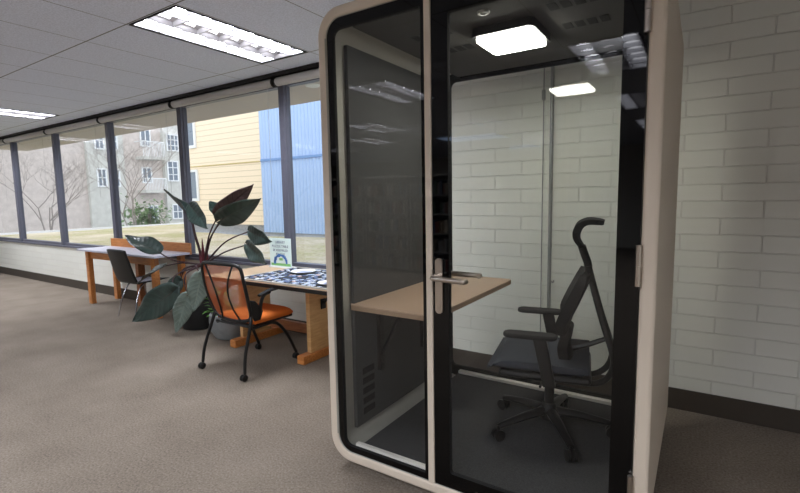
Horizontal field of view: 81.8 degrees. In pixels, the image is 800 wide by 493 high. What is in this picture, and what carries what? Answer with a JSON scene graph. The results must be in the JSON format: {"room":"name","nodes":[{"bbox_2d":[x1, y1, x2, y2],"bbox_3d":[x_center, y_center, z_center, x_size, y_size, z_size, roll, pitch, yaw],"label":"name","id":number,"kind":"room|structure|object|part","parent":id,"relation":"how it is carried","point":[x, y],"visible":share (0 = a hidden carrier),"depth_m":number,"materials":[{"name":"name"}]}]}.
{"room":"library","nodes":[
{"label":"library","id":0,"kind":"room"},
{"bbox_2d":[0,81,319,150],"bbox_3d":[-3.801,-1.978,7.139,12.500,0.080,0.860,3,7,33],"label":"soffit","id":1,"kind":"structure","parent":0,"point":[300,94],"depth_m":6.74,"materials":[{"name":"grey paint"}]},
{"bbox_2d":[305,83,319,87],"bbox_3d":[-0.954,-1.760,5.052,0.170,0.012,0.168,3,7,33],"label":"recessed light","id":2,"kind":"object","parent":1,"relation":"attached to","point":[310,85],"visible":0.94,"depth_m":5.02,"materials":[{"name":"white plastic"}]},
{"bbox_2d":[0,0,353,136],"bbox_3d":[-5.977,-1.271,0.061,16.600,0.200,13.440,3,7,33],"label":"ceiling","id":3,"kind":"structure","parent":0,"point":[69,59],"depth_m":3.92,"materials":[{"name":"tile"}]},
{"bbox_2d":[0,108,59,119],"bbox_3d":[-5.456,-1.890,6.275,0.582,0.116,1.198,3,7,33],"label":"ceiling light","id":4,"kind":"object","parent":3,"relation":"attached to","point":[5,112],"visible":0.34,"depth_m":6.58,"materials":[{"name":"white plastic"}]},
{"bbox_2d":[129,5,307,63],"bbox_3d":[-1.364,-1.680,3.624,0.582,0.116,1.198,3,7,33],"label":"ceiling light","id":5,"kind":"object","parent":3,"relation":"attached to","point":[177,22],"visible":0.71,"depth_m":3.59,"materials":[{"name":"white plastic"}]},
{"bbox_2d":[141,19,264,58],"bbox_3d":[-1.517,-1.696,3.722,0.182,0.050,1.162,3,7,33],"label":"diffuser","id":6,"kind":"object","parent":5,"relation":"attached to","point":[147,23],"depth_m":3.66,"materials":[{"name":"white plastic"}]},
{"bbox_2d":[156,13,278,54],"bbox_3d":[-1.365,-1.688,3.623,0.182,0.050,1.162,3,7,33],"label":"diffuser","id":7,"kind":"object","parent":5,"relation":"attached to","point":[161,17],"depth_m":3.56,"materials":[{"name":"white plastic"}]},
{"bbox_2d":[170,7,293,50],"bbox_3d":[-1.212,-1.680,3.525,0.182,0.050,1.162,3,7,33],"label":"diffuser","id":8,"kind":"object","parent":5,"relation":"attached to","point":[176,11],"depth_m":3.51,"materials":[{"name":"white plastic"}]},
{"bbox_2d":[0,0,799,409],"bbox_3d":[-2.347,-0.486,5.727,16.600,2.680,0.200,3,7,33],"label":"wall","id":9,"kind":"structure","parent":0,"point":[735,321],"depth_m":2.97,"materials":[{"name":"white brick"}]},
{"bbox_2d":[0,143,20,240],"bbox_3d":[-8.071,-1.096,9.338,1.823,1.910,0.100,3,7,33],"label":"window","id":10,"kind":"structure","parent":9,"relation":"in","point":[5,238],"depth_m":8.88,"materials":[{"name":"grey paint"}]},
{"bbox_2d":[0,138,6,193],"bbox_3d":[-8.139,-1.492,9.203,1.805,1.148,0.121,3,7,33],"label":"roller blind","id":11,"kind":"object","parent":10,"relation":"attached to","point":[1,140],"visible":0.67,"depth_m":8.67,"materials":[{"name":"grey fabric"}]},
{"bbox_2d":[10,134,61,244],"bbox_3d":[-6.541,-1.018,8.347,1.823,1.910,0.100,3,7,33],"label":"window","id":12,"kind":"structure","parent":9,"relation":"in","point":[14,150],"depth_m":8.77,"materials":[{"name":"grey paint"}]},
{"bbox_2d":[3,129,47,193],"bbox_3d":[-6.609,-1.413,8.211,1.805,1.148,0.121,3,7,33],"label":"roller blind","id":13,"kind":"object","parent":12,"relation":"attached to","point":[38,133],"visible":0.83,"depth_m":8.04,"materials":[{"name":"grey fabric"}]},
{"bbox_2d":[52,123,114,247],"bbox_3d":[-5.011,-0.939,7.356,1.823,1.910,0.100,3,7,33],"label":"window","id":14,"kind":"structure","parent":9,"relation":"in","point":[55,136],"depth_m":7.77,"materials":[{"name":"grey paint"}]},
{"bbox_2d":[44,117,100,193],"bbox_3d":[-5.078,-1.335,7.220,1.805,1.148,0.121,3,7,33],"label":"roller blind","id":15,"kind":"object","parent":14,"relation":"attached to","point":[94,121],"visible":0.84,"depth_m":7.05,"materials":[{"name":"grey fabric"}]},
{"bbox_2d":[0,239,270,265],"bbox_3d":[-4.228,0.060,7.009,10.900,0.030,0.220,3,7,33],"label":"trim","id":16,"kind":"structure","parent":9,"relation":"attached to","point":[47,244],"depth_m":6.03,"materials":[{"name":"grey paint"}]},
{"bbox_2d":[106,107,187,256],"bbox_3d":[-3.481,-0.861,6.364,1.823,1.910,0.100,3,7,33],"label":"window","id":17,"kind":"structure","parent":9,"relation":"in","point":[109,125],"depth_m":6.78,"materials":[{"name":"grey paint"}]},
{"bbox_2d":[97,101,173,192],"bbox_3d":[-3.548,-1.256,6.229,1.805,1.148,0.121,3,7,33],"label":"roller blind","id":18,"kind":"object","parent":17,"relation":"attached to","point":[163,106],"visible":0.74,"depth_m":6.05,"materials":[{"name":"grey fabric"}]},
{"bbox_2d":[0,62,318,139],"bbox_3d":[-4.577,-1.894,6.821,11.550,0.031,0.128,3,7,33],"label":"trim","id":19,"kind":"structure","parent":9,"relation":"attached to","point":[313,65],"depth_m":5.43,"materials":[{"name":"black metal"}]},
{"bbox_2d":[178,86,286,263],"bbox_3d":[-1.950,-0.782,5.373,1.823,1.910,0.100,3,7,33],"label":"window","id":20,"kind":"structure","parent":9,"relation":"in","point":[182,111],"depth_m":5.74,"materials":[{"name":"grey paint"}]},
{"bbox_2d":[169,78,274,182],"bbox_3d":[-2.018,-1.177,5.237,1.805,1.148,0.121,3,7,33],"label":"roller blind","id":21,"kind":"object","parent":20,"relation":"attached to","point":[265,84],"visible":0.84,"depth_m":5.05,"materials":[{"name":"grey fabric"}]},
{"bbox_3d":[-1.336,-1.102,4.730,0.003,1.080,0.003,3,7,33],"label":"pull chain","id":22,"kind":"part","parent":21,"relation":"part of","materials":[{"name":"grey metal"}]},
{"bbox_2d":[281,78,325,268],"bbox_3d":[-0.440,-0.705,4.395,1.774,1.910,0.100,3,7,33],"label":"window","id":23,"kind":"structure","parent":9,"relation":"in","point":[285,89],"depth_m":4.82,"materials":[{"name":"grey paint"}]},
{"bbox_2d":[272,68,319,86],"bbox_3d":[-0.509,-1.100,4.260,1.755,1.148,0.121,3,7,33],"label":"roller blind","id":24,"kind":"object","parent":23,"relation":"attached to","point":[314,73],"visible":0.42,"depth_m":4.47,"materials":[{"name":"grey fabric"}]},
{"bbox_2d":[0,266,799,433],"bbox_3d":[-2.383,0.787,5.772,16.600,0.140,0.011,3,7,33],"label":"baseboard","id":25,"kind":"structure","parent":9,"relation":"attached to","point":[776,417],"depth_m":3.00,"materials":[{"name":"brown rubber"}]},
{"bbox_2d":[540,68,545,331],"bbox_3d":[1.044,-0.367,3.391,0.022,2.538,0.019,3,7,33],"label":"cable","id":26,"kind":"object","parent":9,"relation":"attached to","point":[543,90],"visible":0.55,"depth_m":3.38,"materials":[{"name":"grey metal"}]},
{"bbox_2d":[547,66,554,307],"bbox_3d":[1.097,-0.361,3.324,0.026,2.538,0.077,-2,6,-12],"label":"conduit pipe","id":27,"kind":"object","parent":9,"relation":"attached to","point":[549,281],"visible":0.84,"depth_m":3.33,"materials":[{"name":"grey metal"}]},
{"bbox_2d":[0,273,799,492],"bbox_3d":[-5.928,1.553,0.361,16.600,0.120,13.440,3,7,33],"label":"floor","id":28,"kind":"structure","parent":0,"point":[94,399],"depth_m":3.00,"materials":[{"name":"carpet"}]},
{"bbox_2d":[77,238,191,318],"bbox_3d":[-3.585,0.384,6.196,1.990,0.895,0.482,3,7,33],"label":"desk","id":29,"kind":"object","parent":28,"relation":"on","point":[140,259],"visible":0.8,"depth_m":6.25,"materials":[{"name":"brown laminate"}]},
{"bbox_3d":[-4.381,0.432,6.540,0.085,0.754,0.060,3,7,33],"label":"leg","id":30,"kind":"part","parent":29,"relation":"part of","materials":[{"name":"orange wood"}]},
{"bbox_3d":[-4.196,0.399,6.824,0.085,0.754,0.060,3,7,33],"label":"leg","id":31,"kind":"part","parent":29,"relation":"part of","materials":[{"name":"orange wood"}]},
{"bbox_3d":[-3.543,0.442,6.312,0.080,0.754,0.090,3,7,33],"label":"leg","id":32,"kind":"part","parent":29,"relation":"part of","materials":[{"name":"brown wood"}]},
{"bbox_3d":[-3.467,-0.011,6.346,1.990,0.145,0.026,3,7,33],"label":"rail","id":33,"kind":"part","parent":29,"relation":"part of","materials":[{"name":"orange wood"}]},
{"bbox_3d":[-2.968,0.504,5.625,0.085,0.754,0.060,3,7,33],"label":"leg","id":34,"kind":"part","parent":29,"relation":"part of","materials":[{"name":"orange wood"}]},
{"bbox_3d":[-2.783,0.471,5.908,0.085,0.754,0.060,3,7,33],"label":"leg","id":35,"kind":"part","parent":29,"relation":"part of","materials":[{"name":"orange wood"}]},
{"bbox_2d":[107,249,168,315],"bbox_3d":[-3.259,0.435,5.756,0.473,0.858,0.526,3,7,33],"label":"chair","id":36,"kind":"object","parent":28,"relation":"on","point":[120,263],"visible":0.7,"depth_m":5.56,"materials":[{"name":"black plastic"}]},
{"bbox_3d":[-3.391,0.631,5.887,0.070,0.445,0.408,3,7,33],"label":"leg","id":37,"kind":"part","parent":36,"relation":"part of","materials":[{"name":"silver metal"}]},
{"bbox_3d":[-3.100,0.646,5.698,0.070,0.445,0.408,3,7,33],"label":"leg","id":38,"kind":"part","parent":36,"relation":"part of","materials":[{"name":"silver metal"}]},
{"bbox_2d":[125,184,271,331],"bbox_3d":[-2.111,0.150,4.905,2.292,1.582,0.656,3,7,33],"label":"potted plant","id":39,"kind":"object","parent":28,"relation":"on","point":[187,307],"visible":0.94,"depth_m":4.86,"materials":[{"name":"green plant"}]},
{"bbox_2d":[183,297,213,329],"bbox_3d":[-2.275,0.757,5.238,0.410,0.310,0.410,3,7,33],"label":"pot","id":40,"kind":"object","parent":28,"relation":"on","point":[197,321],"depth_m":5.07,"materials":[{"name":"black plastic"}]},
{"bbox_2d":[202,297,240,339],"bbox_3d":[-1.779,0.679,4.844,0.538,0.531,0.470,3,7,33],"label":"pothos","id":41,"kind":"object","parent":28,"relation":"on","point":[221,331],"visible":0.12,"depth_m":4.64,"materials":[{"name":"plant"}]},
{"bbox_2d":[209,312,240,339],"bbox_3d":[-1.748,0.810,4.840,0.470,0.270,0.470,3,7,33],"label":"planter","id":42,"kind":"object","parent":28,"relation":"on","point":[222,331],"depth_m":4.64,"materials":[{"name":"ceramic"}]},
{"bbox_2d":[198,261,298,381],"bbox_3d":[-1.288,0.557,3.971,0.631,0.940,0.670,3,7,33],"label":"chair","id":43,"kind":"object","parent":28,"relation":"on","point":[225,287],"visible":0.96,"depth_m":3.71,"materials":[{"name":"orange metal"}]},
{"bbox_3d":[-1.619,0.748,3.920,0.158,0.466,0.038,-2,6,-10],"label":"leg","id":44,"kind":"part","parent":43,"relation":"part of","materials":[{"name":"black metal"}]},
{"bbox_3d":[-1.407,0.369,3.721,0.536,0.512,0.150,3,7,33],"label":"frame","id":45,"kind":"part","parent":43,"relation":"part of","materials":[{"name":"black plastic"}]},
{"bbox_3d":[-1.425,0.776,4.164,0.086,0.359,0.518,2,7,23],"label":"leg","id":46,"kind":"part","parent":43,"relation":"part of","materials":[{"name":"black metal"}]},
{"bbox_3d":[-1.198,0.769,3.652,0.046,0.466,0.115,3,7,33],"label":"leg","id":47,"kind":"part","parent":43,"relation":"part of","materials":[{"name":"black metal"}]},
{"bbox_3d":[-1.222,0.564,4.022,0.470,0.060,0.500,3,7,33],"label":"seat","id":48,"kind":"part","parent":43,"relation":"part of","materials":[{"name":"orange fabric"}]},
{"bbox_3d":[-1.052,0.364,3.803,0.054,0.050,0.285,3,7,30],"label":"armrest","id":49,"kind":"part","parent":43,"relation":"part of","materials":[{"name":"black plastic"}]},
{"bbox_3d":[-1.056,0.795,3.921,0.040,0.359,0.508,2,7,28],"label":"leg","id":50,"kind":"part","parent":43,"relation":"part of","materials":[{"name":"black metal"}]},
{"bbox_2d":[230,265,328,364],"bbox_3d":[-0.842,0.632,4.190,1.810,0.730,0.820,3,7,33],"label":"table","id":51,"kind":"object","parent":28,"relation":"on","point":[316,325],"visible":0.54,"depth_m":4.16,"materials":[{"name":"brown wood"}]},
{"bbox_3d":[-1.469,0.570,4.677,0.045,0.622,0.360,3,7,33],"label":"leg","id":52,"kind":"part","parent":51,"relation":"part of","materials":[{"name":"brown wood"}]},
{"bbox_3d":[-1.449,0.914,4.734,0.085,0.075,0.630,3,7,33],"label":"foot rail","id":53,"kind":"part","parent":51,"relation":"part of","materials":[{"name":"orange wood"}]},
{"bbox_2d":[269,238,294,267],"bbox_3d":[-1.202,0.063,4.713,0.316,0.301,0.090,3,7,33],"label":"table sign","id":54,"kind":"object","parent":51,"relation":"on","point":[280,248],"visible":1,"depth_m":4.69,"materials":[{"name":"white paper"}]},
{"bbox_2d":[244,267,326,289],"bbox_3d":[-0.702,0.272,4.014,1.285,0.015,0.724,3,7,33],"label":"board","id":55,"kind":"object","parent":51,"relation":"on","point":[287,271],"visible":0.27,"depth_m":3.99,"materials":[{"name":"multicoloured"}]},
{"bbox_2d":[291,269,315,273],"bbox_3d":[-0.896,0.233,4.287,0.230,0.018,0.230,3,7,33],"label":"paper plate","id":56,"kind":"object","parent":55,"relation":"on","point":[297,271],"visible":1,"depth_m":4.31,"materials":[{"name":"white paper"}]},
{"bbox_2d":[317,280,326,285],"bbox_3d":[-0.559,0.291,3.689,0.200,0.018,0.200,3,7,33],"label":"paper plate","id":57,"kind":"object","parent":55,"relation":"on","point":[323,282],"visible":0.4,"depth_m":3.70,"materials":[{"name":"white paper"}]},
{"bbox_3d":[-0.686,0.953,4.240,0.085,0.075,0.630,3,7,33],"label":"foot rail","id":58,"kind":"part","parent":51,"relation":"part of","materials":[{"name":"orange wood"}]},
{"bbox_3d":[-0.706,0.609,4.183,0.045,0.622,0.360,3,7,33],"label":"leg","id":59,"kind":"part","parent":51,"relation":"part of","materials":[{"name":"brown wood"}]},
{"bbox_2d":[318,0,683,492],"bbox_3d":[0.574,-0.019,2.486,1.508,2.335,1.371,3,7,33],"label":"booth","id":60,"kind":"object","parent":28,"relation":"on","point":[402,408],"visible":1,"depth_m":2.30,"materials":[{"name":"beige"}]},
{"bbox_3d":[0.034,-0.063,2.918,0.024,2.050,1.090,3,7,33],"label":"felt panel","id":61,"kind":"part","parent":60,"relation":"part of","materials":[{"name":"grey fabric"}]},
{"bbox_3d":[-0.035,1.071,2.336,0.461,0.041,0.026,3,7,33],"label":"sill","id":62,"kind":"part","parent":60,"relation":"part of","materials":[{"name":"beige metal"}]},
{"bbox_3d":[0.144,0.014,2.074,0.032,2.199,0.060,3,7,33],"label":"post","id":63,"kind":"part","parent":60,"relation":"part of","materials":[{"name":"beige"}]},
{"bbox_3d":[0.173,0.175,2.039,0.036,0.247,0.010,3,7,33],"label":"handle plate","id":64,"kind":"part","parent":60,"relation":"part of","materials":[{"name":"silver metal"}]},
{"bbox_3d":[0.209,0.138,1.964,0.184,0.035,0.074,3,7,33],"label":"lever","id":65,"kind":"part","parent":60,"relation":"part of","materials":[{"name":"silver metal"}]},
{"bbox_3d":[0.273,0.128,2.054,0.180,0.023,0.076,3,7,33],"label":"lever","id":66,"kind":"part","parent":60,"relation":"part of","materials":[{"name":"silver metal"}]},
{"bbox_3d":[0.615,1.034,2.632,1.174,0.031,1.163,3,7,33],"label":"floor panel","id":67,"kind":"part","parent":60,"relation":"part of","materials":[{"name":"carpet"}]},
{"bbox_3d":[0.578,-1.113,2.406,1.174,0.037,1.165,3,7,33],"label":"ceiling panel","id":68,"kind":"part","parent":60,"relation":"part of","materials":[{"name":"fabric"}]},
{"bbox_2d":[472,16,550,54],"bbox_3d":[0.569,-1.061,2.349,0.316,0.055,0.330,3,7,33],"label":"ceiling lamp","id":69,"kind":"object","parent":60,"relation":"attached to","point":[520,33],"depth_m":2.26,"materials":[{"name":"white plastic"}]},
{"bbox_3d":[0.929,0.951,3.111,1.164,0.022,0.038,3,7,33],"label":"sill","id":70,"kind":"part","parent":60,"relation":"part of","materials":[{"name":"beige metal"}]},
{"bbox_3d":[0.495,0.033,1.833,0.815,2.189,0.024,3,7,33],"label":"door","id":71,"kind":"part","parent":60,"relation":"part of","materials":[{"name":"black"}]},
{"bbox_2d":[487,217,612,462],"bbox_3d":[0.844,0.434,2.511,0.659,1.177,0.684,1,6,19],"label":"office chair","id":72,"kind":"object","parent":60,"relation":"on","point":[546,357],"visible":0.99,"depth_m":2.39,"materials":[{"name":"black plastic"}]},
{"bbox_3d":[0.664,0.930,2.511,0.293,0.076,0.060,-3,6,-19],"label":"leg","id":73,"kind":"part","parent":72,"relation":"part of","materials":[{"name":"black plastic"}]},
{"bbox_3d":[0.724,0.908,2.706,0.060,0.076,0.293,-6,8,-37],"label":"leg","id":74,"kind":"part","parent":72,"relation":"part of","materials":[{"name":"black plastic"}]},
{"bbox_3d":[0.779,0.598,2.551,0.495,0.067,0.500,1,7,22],"label":"seat","id":75,"kind":"part","parent":72,"relation":"part of","materials":[{"name":"fabric"}]},
{"bbox_3d":[0.742,0.572,2.356,0.109,0.250,0.183,1,7,22],"label":"arm post","id":76,"kind":"part","parent":72,"relation":"part of","materials":[{"name":"black plastic"}]},
{"bbox_3d":[0.885,0.532,2.708,0.109,0.250,0.183,1,7,22],"label":"arm post","id":77,"kind":"part","parent":72,"relation":"part of","materials":[{"name":"black plastic"}]},
{"bbox_3d":[0.832,0.939,2.394,0.060,0.076,0.293,-1,6,-1],"label":"leg","id":78,"kind":"part","parent":72,"relation":"part of","materials":[{"name":"black plastic"}]},
{"bbox_3d":[0.929,0.904,2.709,0.060,0.076,0.293,3,7,35],"label":"leg","id":79,"kind":"part","parent":72,"relation":"part of","materials":[{"name":"black plastic"}]},
{"bbox_3d":[0.926,0.280,2.455,0.159,0.314,0.430,1,7,22],"label":"backrest","id":80,"kind":"part","parent":72,"relation":"part of","materials":[{"name":"black fabric"}]},
{"bbox_3d":[0.996,0.923,2.516,0.293,0.076,0.060,1,6,17],"label":"leg","id":81,"kind":"part","parent":72,"relation":"part of","materials":[{"name":"black plastic"}]},
{"bbox_3d":[0.968,0.084,2.416,0.074,0.192,0.038,1,7,22],"label":"neck post","id":82,"kind":"part","parent":72,"relation":"part of","materials":[{"name":"black plastic"}]},
{"bbox_3d":[0.979,0.415,2.389,0.273,0.631,0.083,1,7,22],"label":"frame","id":83,"kind":"part","parent":72,"relation":"part of","materials":[{"name":"black plastic"}]},
{"bbox_3d":[1.021,0.404,2.487,0.273,0.631,0.073,1,6,17],"label":"frame","id":84,"kind":"part","parent":72,"relation":"part of","materials":[{"name":"black plastic"}]},
{"bbox_3d":[1.169,0.000,2.138,0.024,2.050,1.165,3,7,33],"label":"felt panel","id":85,"kind":"part","parent":60,"relation":"part of","materials":[{"name":"beige fabric"}]},
{"label":"outside","id":86,"kind":"structure","parent":0,"visible":0},
{"bbox_3d":[-24.090,-1.485,35.985,40.380,0.240,46.000,3,7,33],"label":"ground","id":87,"kind":"structure","parent":86,"visible":0},
{"bbox_2d":[0,148,101,230],"bbox_3d":[-13.636,-1.959,17.924,4.061,4.165,3.215,-4,7,-24],"label":"bare tree","id":88,"kind":"object","parent":87,"relation":"on","point":[52,219],"visible":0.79,"depth_m":17.92,"materials":[{"name":"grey plant"}]},
{"bbox_2d":[0,125,183,232],"bbox_3d":[-20.775,-7.407,36.288,9.100,11.360,19.454,3,7,33],"label":"apartment building","id":89,"kind":"structure","parent":87,"relation":"on","point":[92,209],"depth_m":30.53,"materials":[{"name":"painted stucco"},{"name":"glass"},{"name":"white painted metal"}]},
{"bbox_3d":[-19.975,-7.062,30.600,0.049,1.136,0.518,3,7,33],"label":"pane","id":90,"kind":"part","parent":89,"relation":"part of","materials":[{"name":"white glass"}]},
{"bbox_3d":[-19.933,-4.603,30.860,0.049,1.136,0.518,3,7,33],"label":"pane","id":91,"kind":"part","parent":89,"relation":"part of","materials":[{"name":"blue"}]},
{"bbox_3d":[-18.468,-7.930,33.409,0.049,1.291,0.673,3,7,33],"label":"pane","id":92,"kind":"part","parent":89,"relation":"part of","materials":[{"name":"blue"}]},
{"bbox_3d":[-18.455,-5.196,33.647,0.049,1.059,0.642,3,7,33],"label":"pane","id":93,"kind":"part","parent":89,"relation":"part of","materials":[{"name":"blue"}]},
{"bbox_3d":[-18.004,-6.987,33.234,1.098,1.082,1.575,3,7,33],"label":"balcony railing","id":94,"kind":"part","parent":89,"relation":"part of","materials":[{"name":"white"}]},
{"bbox_3d":[-17.961,-4.520,33.495,1.098,0.850,1.575,3,7,33],"label":"balcony railing","id":95,"kind":"part","parent":89,"relation":"part of","materials":[{"name":"white"}]},
{"bbox_3d":[-17.169,-7.818,34.780,0.049,1.167,0.858,3,7,33],"label":"pane","id":96,"kind":"part","parent":89,"relation":"part of","materials":[{"name":"blue"}]},
{"bbox_3d":[-17.195,-5.701,34.907,0.049,1.445,0.781,3,7,33],"label":"pane","id":97,"kind":"part","parent":89,"relation":"part of","materials":[{"name":"blue"}]},
{"bbox_3d":[-17.050,-2.683,35.370,0.049,1.059,0.750,3,7,33],"label":"pane","id":98,"kind":"part","parent":89,"relation":"part of","materials":[{"name":"blue"}]},
{"bbox_2d":[0,223,183,234],"bbox_3d":[-8.398,-0.933,23.184,0.150,0.820,22.340,3,7,33],"label":"wall","id":99,"kind":"structure","parent":87,"relation":"on","point":[81,229],"depth_m":17.56,"materials":[{"name":"white"}]},
{"bbox_2d":[67,126,178,225],"bbox_3d":[-11.271,-2.834,19.728,4.796,5.454,4.417,-2,6,-7],"label":"bare tree","id":100,"kind":"object","parent":87,"relation":"on","point":[98,152],"visible":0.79,"depth_m":19.72,"materials":[{"name":"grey plant"}]},
{"bbox_2d":[120,193,172,225],"bbox_3d":[-11.369,-1.304,20.752,1.611,2.182,2.471,5,8,43],"label":"evergreen shrub","id":101,"kind":"object","parent":87,"relation":"on","point":[146,216],"visible":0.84,"depth_m":20.63,"materials":[{"name":"green plant"}]},
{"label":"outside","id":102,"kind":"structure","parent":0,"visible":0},
{"bbox_2d":[0,224,325,263],"bbox_3d":[1.719,-0.759,16.567,24.000,0.060,22.300,3,7,33],"label":"lawn","id":103,"kind":"structure","parent":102,"point":[308,249],"depth_m":12.69,"materials":[{"name":"beige plant"}]},
{"bbox_2d":[258,101,324,237],"bbox_3d":[2.384,-3.024,11.256,12.490,6.000,4.060,3,7,33],"label":"building","id":104,"kind":"structure","parent":103,"relation":"on","point":[305,117],"depth_m":12.32,"materials":[{"name":"blue corrugated metal siding"}]},
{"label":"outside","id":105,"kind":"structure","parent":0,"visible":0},
{"bbox_2d":[187,111,264,234],"bbox_3d":[-4.514,-3.379,15.731,3.950,6.000,4.050,3,7,33],"label":"building","id":106,"kind":"structure","parent":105,"point":[224,152],"depth_m":13.96,"materials":[{"name":"yellow wood"}]},
{"bbox_3d":[-6.764,-3.602,14.790,0.540,0.740,0.015,3,7,33],"label":"pane","id":107,"kind":"part","parent":106,"relation":"part of","materials":[{"name":"blue"}]},
{"bbox_3d":[-6.736,-1.982,14.961,0.540,0.840,0.015,3,7,33],"label":"pane","id":108,"kind":"part","parent":106,"relation":"part of","materials":[{"name":"blue"}]}
]}

